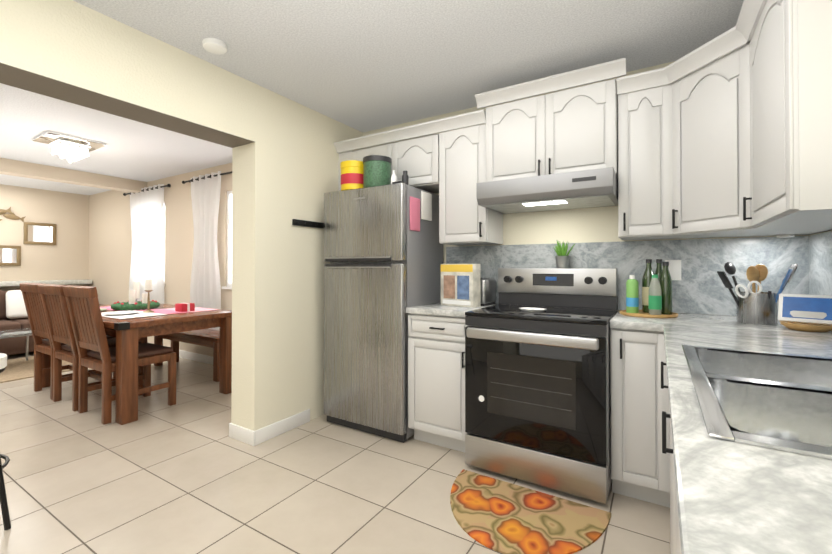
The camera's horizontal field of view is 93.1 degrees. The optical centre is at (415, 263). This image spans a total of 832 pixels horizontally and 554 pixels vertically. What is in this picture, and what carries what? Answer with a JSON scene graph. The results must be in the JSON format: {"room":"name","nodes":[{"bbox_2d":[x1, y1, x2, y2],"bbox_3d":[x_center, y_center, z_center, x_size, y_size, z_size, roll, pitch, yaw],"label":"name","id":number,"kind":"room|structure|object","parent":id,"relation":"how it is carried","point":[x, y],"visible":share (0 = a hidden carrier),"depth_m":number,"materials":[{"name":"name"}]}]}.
{"room":"kitchen","nodes":[
{"label":"kitchen","id":0,"kind":"room"},
{"bbox_2d":[0,184,88,290],"bbox_3d":[-7.042,0.014,4.435,0.150,2.400,5.700,0,-1,32],"label":"wall","id":1,"kind":"structure","parent":0,"point":[66,257],"depth_m":6.25,"materials":[{"name":"beige paint"}]},
{"bbox_2d":[0,245,20,265],"bbox_3d":[-6.124,-0.126,5.756,0.025,0.300,0.510,0,-1,32],"label":"mirror","id":2,"kind":"object","parent":1,"relation":"attached to","point":[10,255],"visible":0.98,"depth_m":5.88,"materials":[{"name":"brown wood"}]},
{"bbox_2d":[0,207,25,221],"bbox_3d":[-6.088,-0.716,5.821,0.021,0.283,0.474,0,-1,32],"label":"wall art","id":3,"kind":"object","parent":1,"relation":"attached to","point":[12,216],"visible":1,"depth_m":5.88,"materials":[{"name":"brown wood"}]},
{"bbox_2d":[23,222,55,244],"bbox_3d":[-5.875,-0.472,6.164,0.025,0.340,0.380,0,-1,32],"label":"mirror","id":4,"kind":"object","parent":1,"relation":"attached to","point":[39,233],"visible":1,"depth_m":6.16,"materials":[{"name":"brown wood"}]},
{"bbox_2d":[0,279,91,286],"bbox_3d":[-6.102,0.288,5.605,0.218,0.070,2.380,0,-1,32],"label":"ledge shelf","id":5,"kind":"object","parent":1,"relation":"attached to","point":[17,283],"visible":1,"depth_m":6.15,"materials":[{"name":"white wood"}]},
{"bbox_2d":[0,0,362,430],"bbox_3d":[-2.004,-0.012,1.336,0.250,2.400,5.400,0,-1,32],"label":"wall","id":6,"kind":"structure","parent":0,"point":[284,162],"depth_m":2.65,"materials":[{"name":"beige paint"}]},
{"bbox_2d":[229,423,249,437],"bbox_3d":[-1.006,1.156,3.200,0.015,0.095,1.102,0,-1,32],"label":"baseboard","id":7,"kind":"structure","parent":6,"relation":"attached to","point":[234,430],"depth_m":2.69,"materials":[{"name":"white wood"}]},
{"bbox_2d":[250,409,309,445],"bbox_3d":[-0.942,1.153,2.803,0.012,0.095,0.492,0,-1,32],"label":"baseboard","id":8,"kind":"structure","parent":6,"relation":"attached to","point":[252,437],"depth_m":2.76,"materials":[{"name":"white wood"}]},
{"bbox_2d":[292,219,323,228],"bbox_3d":[-0.804,-0.306,3.001,0.046,0.045,0.310,0,-1,32],"label":"key hook rack","id":9,"kind":"object","parent":6,"relation":"attached to","point":[297,222],"visible":0.94,"depth_m":2.99,"materials":[{"name":"black metal"}]},
{"bbox_2d":[0,352,670,553],"bbox_3d":[-3.181,1.244,2.050,9.215,0.100,5.700,0,-1,32],"label":"floor","id":10,"kind":"structure","parent":0,"point":[185,474],"depth_m":2.11,"materials":[{"name":"tile"}]},
{"bbox_2d":[0,353,10,529],"bbox_3d":[-2.041,0.810,1.727,0.366,0.766,0.366,0,-1,32],"label":"bar stool","id":11,"kind":"object","parent":10,"relation":"on","point":[3,496],"visible":1,"depth_m":1.77,"materials":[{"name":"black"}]},
{"bbox_2d":[0,356,72,382],"bbox_3d":[-4.757,1.207,4.370,1.300,0.012,2.100,0,-1,32],"label":"living room rug","id":12,"kind":"object","parent":10,"relation":"on","point":[18,368],"visible":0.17,"depth_m":4.49,"materials":[{"name":"fabric"}]},
{"bbox_2d":[0,328,31,359],"bbox_3d":[-4.911,1.001,4.408,0.600,0.400,1.100,0,-1,32],"label":"coffee table","id":13,"kind":"object","parent":12,"relation":"on","point":[20,332],"visible":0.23,"depth_m":4.62,"materials":[{"name":"white stone"}]},
{"bbox_2d":[0,290,100,354],"bbox_3d":[-5.704,0.789,5.085,0.960,0.860,2.520,0,-1,32],"label":"sofa","id":14,"kind":"object","parent":10,"relation":"on","point":[13,313],"visible":0.29,"depth_m":5.30,"materials":[{"name":"brown"}]},
{"bbox_2d":[19,283,115,399],"bbox_3d":[-3.320,0.691,3.799,0.490,1.034,0.624,0,-1,32],"label":"dining chair","id":15,"kind":"object","parent":10,"relation":"on","point":[35,310],"visible":0.54,"depth_m":3.65,"materials":[{"name":"brown wood"}]},
{"bbox_2d":[38,284,142,411],"bbox_3d":[-2.878,0.689,3.515,0.490,1.034,0.624,0,-1,32],"label":"dining chair","id":16,"kind":"object","parent":10,"relation":"on","point":[56,311],"visible":0.54,"depth_m":3.34,"materials":[{"name":"brown wood"}]},
{"bbox_2d":[63,285,175,424],"bbox_3d":[-2.426,0.687,3.249,0.490,1.034,0.624,0,-1,32],"label":"dining chair","id":17,"kind":"object","parent":10,"relation":"on","point":[85,314],"visible":0.92,"depth_m":3.11,"materials":[{"name":"brown wood"}]},
{"bbox_2d":[41,304,231,424],"bbox_3d":[-2.719,0.827,3.812,1.864,0.763,1.004,0,-1,32],"label":"dining table","id":18,"kind":"object","parent":10,"relation":"on","point":[129,333],"visible":0.44,"depth_m":3.18,"materials":[{"name":"brown wood"}]},
{"bbox_2d":[100,306,219,318],"bbox_3d":[-2.683,0.445,3.834,1.300,0.006,0.850,0,-1,32],"label":"table runner","id":19,"kind":"object","parent":18,"relation":"on","point":[157,312],"visible":0.5,"depth_m":3.60,"materials":[{"name":"pink"}]},
{"bbox_2d":[103,311,139,314],"bbox_3d":[-2.572,0.430,3.443,0.259,0.016,0.259,0,-1,26],"label":"plate","id":20,"kind":"object","parent":19,"relation":"on","point":[119,312],"depth_m":3.44,"materials":[{"name":"white ceramic"}]},
{"bbox_2d":[111,281,159,310],"bbox_3d":[-2.766,0.310,3.892,0.404,0.270,0.401,0,-1,32],"label":"centerpiece","id":21,"kind":"object","parent":19,"relation":"on","point":[132,303],"visible":0.96,"depth_m":3.81,"materials":[{"name":"green plant"}]},
{"bbox_2d":[143,279,153,312],"bbox_3d":[-2.442,0.289,3.599,0.090,0.300,0.088,0,-1,32],"label":"candlestick","id":22,"kind":"object","parent":19,"relation":"on","point":[148,285],"visible":1,"depth_m":3.58,"materials":[{"name":"brown metal"}]},
{"bbox_2d":[175,303,194,311],"bbox_3d":[-2.179,0.406,3.718,0.130,0.074,0.120,0,-1,32],"label":"box","id":23,"kind":"object","parent":19,"relation":"on","point":[182,307],"visible":0.98,"depth_m":3.68,"materials":[{"name":"red"}]},
{"bbox_2d":[154,329,218,381],"bbox_3d":[-2.520,0.987,4.487,1.390,0.455,0.320,0,-1,32],"label":"bench","id":24,"kind":"object","parent":10,"relation":"on","point":[206,337],"visible":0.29,"depth_m":4.29,"materials":[{"name":"brown wood"}]},
{"bbox_2d":[324,181,442,442],"bbox_3d":[-0.246,0.326,3.028,0.718,1.752,0.610,0,-1,32],"label":"fridge","id":25,"kind":"object","parent":10,"relation":"on","point":[382,270],"visible":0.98,"depth_m":2.76,"materials":[{"name":"grey metal"}]},
{"bbox_2d":[340,160,362,190],"bbox_3d":[-0.466,-0.647,2.972,0.206,0.215,0.206,0,-1,32],"label":"canister","id":26,"kind":"object","parent":25,"relation":"on","point":[351,174],"visible":0.58,"depth_m":2.88,"materials":[{"name":"yellow"}]},
{"bbox_2d":[363,155,391,187],"bbox_3d":[-0.282,-0.652,2.870,0.209,0.223,0.209,0,-1,32],"label":"jar","id":27,"kind":"object","parent":25,"relation":"on","point":[376,170],"visible":0.75,"depth_m":2.78,"materials":[{"name":"green plastic"}]},
{"bbox_2d":[391,170,396,183],"bbox_3d":[-0.157,-0.601,2.787,0.043,0.120,0.043,0,0,17],"label":"bottle","id":28,"kind":"object","parent":25,"relation":"on","point":[393,178],"depth_m":2.77,"materials":[{"name":"white plastic"}]},
{"bbox_2d":[402,171,408,184],"bbox_3d":[-0.076,-0.598,2.785,0.046,0.115,0.046,0,0,17],"label":"bottle","id":29,"kind":"object","parent":25,"relation":"on","point":[405,177],"depth_m":2.77,"materials":[{"name":"black plastic"}]},
{"bbox_2d":[410,196,421,230],"bbox_3d":[-0.007,-0.345,2.734,0.009,0.230,0.130,0,-1,32],"label":"magnet","id":30,"kind":"object","parent":25,"relation":"attached to","point":[414,202],"depth_m":2.73,"materials":[{"name":"pink"}]},
{"bbox_2d":[421,191,431,220],"bbox_3d":[0.076,-0.419,2.865,0.013,0.200,0.140,0,-1,32],"label":"magnet","id":31,"kind":"object","parent":25,"relation":"attached to","point":[426,205],"depth_m":2.85,"materials":[{"name":"white"}]},
{"bbox_2d":[406,302,497,452],"bbox_3d":[0.276,0.745,2.742,0.464,0.910,0.601,0,-1,32],"label":"base cabinet","id":32,"kind":"object","parent":10,"relation":"on","point":[436,374],"visible":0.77,"depth_m":2.52,"materials":[{"name":"white wood"}]},
{"bbox_2d":[441,264,480,307],"bbox_3d":[0.305,0.144,2.731,0.280,0.290,0.092,0,-1,44],"label":"box","id":33,"kind":"object","parent":32,"relation":"on","point":[461,285],"visible":1,"depth_m":2.67,"materials":[{"name":"white cardboard"}]},
{"bbox_2d":[481,278,495,305],"bbox_3d":[0.460,0.196,2.815,0.155,0.187,0.235,0,-1,32],"label":"toaster","id":34,"kind":"object","parent":32,"relation":"on","point":[488,291],"visible":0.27,"depth_m":2.74,"materials":[{"name":"metal"}]},
{"bbox_2d":[450,469,610,553],"bbox_3d":[0.465,1.188,1.856,0.770,0.008,0.520,0,-1,32],"label":"kitchen mat","id":35,"kind":"object","parent":10,"relation":"on","point":[500,516],"visible":1,"depth_m":1.83,"materials":[{"name":"fabric"}]},
{"bbox_2d":[465,268,617,503],"bbox_3d":[0.757,0.612,2.353,0.754,1.170,0.685,0,-1,32],"label":"stove","id":36,"kind":"object","parent":10,"relation":"on","point":[537,398],"visible":0.94,"depth_m":2.11,"materials":[{"name":"grey"}]},
{"bbox_2d":[519,307,546,311],"bbox_3d":[0.701,0.274,2.370,0.165,0.014,0.110,0,-1,32],"label":"spoon rest","id":37,"kind":"object","parent":36,"relation":"on","point":[533,309],"visible":1,"depth_m":2.33,"materials":[{"name":"white ceramic"}]},
{"bbox_2d":[553,240,574,267],"bbox_3d":[0.967,-0.067,2.577,0.129,0.189,0.114,0,-1,32],"label":"plant pot","id":38,"kind":"object","parent":36,"relation":"on","point":[562,258],"visible":1,"depth_m":2.56,"materials":[{"name":"green plant"}]},
{"bbox_2d":[610,328,669,507],"bbox_3d":[1.234,0.760,2.152,0.260,0.870,0.601,0,-1,32],"label":"base cabinet","id":39,"kind":"object","parent":10,"relation":"on","point":[640,465],"visible":0.94,"depth_m":1.93,"materials":[{"name":"white wood"}]},
{"bbox_2d":[665,385,674,553],"bbox_3d":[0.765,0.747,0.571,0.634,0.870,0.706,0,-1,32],"label":"base cabinet","id":40,"kind":"object","parent":10,"relation":"on","point":[669,450],"depth_m":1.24,"materials":[{"name":"white wood"}]},
{"bbox_2d":[609,310,831,553],"bbox_3d":[0.603,0.292,0.544,0.878,0.040,4.008,0,-1,32],"label":"countertop","id":41,"kind":"structure","parent":40,"relation":"on","point":[733,497],"depth_m":0.51,"materials":[{"name":"stone"}]},
{"bbox_2d":[620,310,677,317],"bbox_3d":[1.291,0.277,2.194,0.280,0.016,0.280,0,-1,32],"label":"tray","id":42,"kind":"object","parent":41,"relation":"on","point":[646,315],"visible":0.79,"depth_m":2.10,"materials":[{"name":"brown wood"}]},
{"bbox_2d":[626,275,638,312],"bbox_3d":[1.222,0.169,2.226,0.064,0.211,0.064,0,-1,32],"label":"bottle","id":43,"kind":"object","parent":42,"relation":"on","point":[632,294],"visible":0.98,"depth_m":2.20,"materials":[{"name":"green plastic"}]},
{"bbox_2d":[642,259,654,312],"bbox_3d":[1.319,0.123,2.231,0.070,0.301,0.070,0,-1,32],"label":"bottle","id":44,"kind":"object","parent":42,"relation":"on","point":[647,276],"visible":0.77,"depth_m":2.22,"materials":[{"name":"green"}]},
{"bbox_2d":[648,275,661,314],"bbox_3d":[1.292,0.165,2.130,0.062,0.216,0.062,0,-1,32],"label":"clear bottle","id":45,"kind":"object","parent":42,"relation":"on","point":[655,300],"visible":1,"depth_m":2.11,"materials":[{"name":"white"}]},
{"bbox_2d":[655,259,662,280],"bbox_3d":[1.383,0.124,2.239,0.056,0.301,0.056,0,-1,32],"label":"bottle","id":46,"kind":"object","parent":42,"relation":"on","point":[658,271],"visible":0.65,"depth_m":2.23,"materials":[{"name":"green glass"}]},
{"bbox_2d":[659,262,671,314],"bbox_3d":[1.369,0.130,2.159,0.060,0.286,0.060,0,-1,32],"label":"bottle","id":47,"kind":"object","parent":42,"relation":"on","point":[665,281],"visible":0.96,"depth_m":2.14,"materials":[{"name":"green glass"}]},
{"bbox_2d":[682,345,831,459],"bbox_3d":[0.925,0.345,0.822,0.580,0.155,0.836,0,-1,32],"label":"sink","id":48,"kind":"object","parent":41,"relation":"in","point":[777,401],"visible":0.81,"depth_m":0.89,"materials":[{"name":"metal"}]},
{"bbox_2d":[717,262,798,324],"bbox_3d":[1.633,0.136,1.892,0.306,0.293,0.185,0,-1,32],"label":"utensil crock","id":49,"kind":"object","parent":41,"relation":"on","point":[759,307],"visible":1,"depth_m":1.85,"materials":[{"name":"metal"}]},
{"bbox_2d":[778,294,831,331],"bbox_3d":[1.668,0.206,1.669,0.193,0.148,0.176,0,-1,32],"label":"smart display","id":50,"kind":"object","parent":41,"relation":"on","point":[804,312],"visible":1,"depth_m":1.68,"materials":[{"name":"blue plastic"}]},
{"bbox_2d":[673,477,681,553],"bbox_3d":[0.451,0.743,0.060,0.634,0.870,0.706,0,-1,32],"label":"base cabinet","id":51,"kind":"object","parent":10,"relation":"on","point":[675,544],"depth_m":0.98,"materials":[{"name":"white wood"}]},
{"bbox_2d":[0,0,743,194],"bbox_3d":[-3.181,-1.256,2.070,9.215,0.100,5.700,0,-1,32],"label":"ceiling","id":52,"kind":"structure","parent":0,"point":[364,65],"depth_m":2.24,"materials":[{"name":"white paint"}]},
{"bbox_2d":[32,130,106,162],"bbox_3d":[-3.348,-1.085,3.816,0.440,0.212,0.440,0,-1,32],"label":"chandelier","id":53,"kind":"object","parent":52,"relation":"hanging from","point":[69,147],"visible":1,"depth_m":3.76,"materials":[{"name":"white glass"}]},
{"bbox_2d":[0,158,146,192],"bbox_3d":[-5.359,-1.120,3.409,0.200,0.150,5.400,0,-1,32],"label":"beam","id":54,"kind":"structure","parent":52,"relation":"attached to","point":[11,167],"depth_m":4.91,"materials":[{"name":"beige paint"}]},
{"bbox_2d":[202,37,226,53],"bbox_3d":[-1.098,-1.187,2.150,0.120,0.036,0.120,0,-1,32],"label":"smoke detector","id":55,"kind":"object","parent":52,"relation":"attached to","point":[214,45],"visible":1,"depth_m":2.12,"materials":[{"name":"white plastic"}]},
{"bbox_2d":[88,61,810,355],"bbox_3d":[-1.727,0.013,4.423,9.215,2.400,0.150,0,-1,32],"label":"wall","id":56,"kind":"structure","parent":0,"point":[110,240],"depth_m":5.11,"materials":[{"name":"beige paint"}]},
{"bbox_2d":[123,184,170,303],"bbox_3d":[-3.801,-0.102,5.552,1.302,1.950,0.096,0,-1,32],"label":"curtain","id":57,"kind":"object","parent":56,"relation":"attached to","point":[146,208],"visible":0.71,"depth_m":5.47,"materials":[{"name":"white fabric"}]},
{"bbox_2d":[161,202,164,285],"bbox_3d":[-3.775,-0.277,5.615,0.860,1.160,0.090,0,-1,32],"label":"window","id":58,"kind":"structure","parent":56,"relation":"in","point":[163,238],"depth_m":5.46,"materials":[{"name":"white"}]},
{"bbox_2d":[179,350,212,364],"bbox_3d":[-3.133,1.172,5.183,5.715,0.095,0.015,0,-1,32],"label":"baseboard","id":59,"kind":"structure","parent":56,"relation":"attached to","point":[183,354],"depth_m":4.94,"materials":[{"name":"white wood"}]},
{"bbox_2d":[182,171,231,329],"bbox_3d":[-2.077,-0.111,4.491,2.112,1.950,0.096,0,-1,32],"label":"curtain","id":60,"kind":"object","parent":56,"relation":"attached to","point":[205,288],"visible":0.79,"depth_m":4.74,"materials":[{"name":"white fabric"}]},
{"bbox_2d":[222,191,231,289],"bbox_3d":[-1.773,-0.287,4.384,1.160,1.160,0.090,0,-1,32],"label":"window","id":61,"kind":"structure","parent":56,"relation":"in","point":[229,238],"depth_m":4.66,"materials":[{"name":"white"}]},
{"bbox_2d":[336,145,357,190],"bbox_3d":[-0.483,-0.750,3.381,0.200,0.360,0.329,0,-1,32],"label":"upper cabinet","id":62,"kind":"object","parent":56,"relation":"attached to","point":[343,154],"depth_m":3.26,"materials":[{"name":"white wood"}]},
{"bbox_2d":[358,137,397,180],"bbox_3d":[-0.248,-0.751,3.236,0.452,0.360,0.329,0,-1,32],"label":"upper cabinet","id":63,"kind":"object","parent":56,"relation":"attached to","point":[390,150],"depth_m":3.04,"materials":[{"name":"white wood"}]},
{"bbox_2d":[398,129,437,192],"bbox_3d":[0.053,-0.753,3.051,0.454,0.360,0.329,0,-1,32],"label":"upper cabinet","id":64,"kind":"object","parent":56,"relation":"attached to","point":[418,156],"depth_m":2.88,"materials":[{"name":"white wood"}]},
{"bbox_2d":[434,121,502,245],"bbox_3d":[0.398,-0.539,2.837,0.358,0.790,0.329,0,-1,32],"label":"upper cabinet","id":65,"kind":"object","parent":56,"relation":"attached to","point":[448,166],"depth_m":2.70,"materials":[{"name":"white wood"}]},
{"bbox_2d":[475,58,625,181],"bbox_3d":[0.860,-0.802,2.509,0.867,0.600,0.408,0,-1,32],"label":"upper cabinet","id":66,"kind":"object","parent":56,"relation":"attached to","point":[571,130],"visible":0.75,"depth_m":2.34,"materials":[{"name":"white wood"}]},
{"bbox_2d":[476,167,617,213],"bbox_3d":[0.831,-0.431,2.460,0.761,0.141,0.516,0,-1,32],"label":"range hood","id":67,"kind":"object","parent":66,"relation":"attached to","point":[591,188],"visible":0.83,"depth_m":2.27,"materials":[{"name":"silver metal"}]},
{"bbox_2d":[617,0,831,239],"bbox_3d":[1.335,-0.588,1.721,0.858,0.868,1.248,0,-1,32],"label":"upper cabinet","id":68,"kind":"object","parent":56,"relation":"attached to","point":[728,133],"visible":1,"depth_m":1.75,"materials":[{"name":"white wood"}]},
{"bbox_2d":[776,234,794,237],"bbox_3d":[1.890,-0.143,2.017,0.070,0.014,0.070,0,-1,32],"label":"puck light","id":69,"kind":"object","parent":68,"relation":"attached to","point":[785,236],"visible":0.98,"depth_m":2.00,"materials":[{"name":"white plastic"}]},
{"bbox_3d":[0.640,-0.026,-0.379,0.150,2.400,5.550,0,-1,32],"label":"wall","id":70,"kind":"structure","parent":0,"visible":0},
{"bbox_2d":[446,236,805,317],"bbox_3d":[1.122,0.074,2.573,2.070,0.428,0.010,0,-1,32],"label":"backsplash","id":71,"kind":"structure","parent":70,"relation":"attached to","point":[699,287],"depth_m":2.29,"materials":[{"name":"stone"}]},
{"bbox_2d":[665,260,680,279],"bbox_3d":[1.515,0.036,2.322,0.080,0.120,0.006,0,-1,32],"label":"outlet","id":72,"kind":"object","parent":71,"relation":"attached to","point":[674,267],"visible":0.71,"depth_m":2.31,"materials":[{"name":"white plastic"}]},
{"bbox_2d":[806,231,831,294],"bbox_3d":[1.368,0.061,0.962,0.010,0.428,2.498,0,-1,32],"label":"backsplash","id":73,"kind":"structure","parent":70,"relation":"attached to","point":[818,246],"depth_m":1.89,"materials":[{"name":"stone"}]}
]}

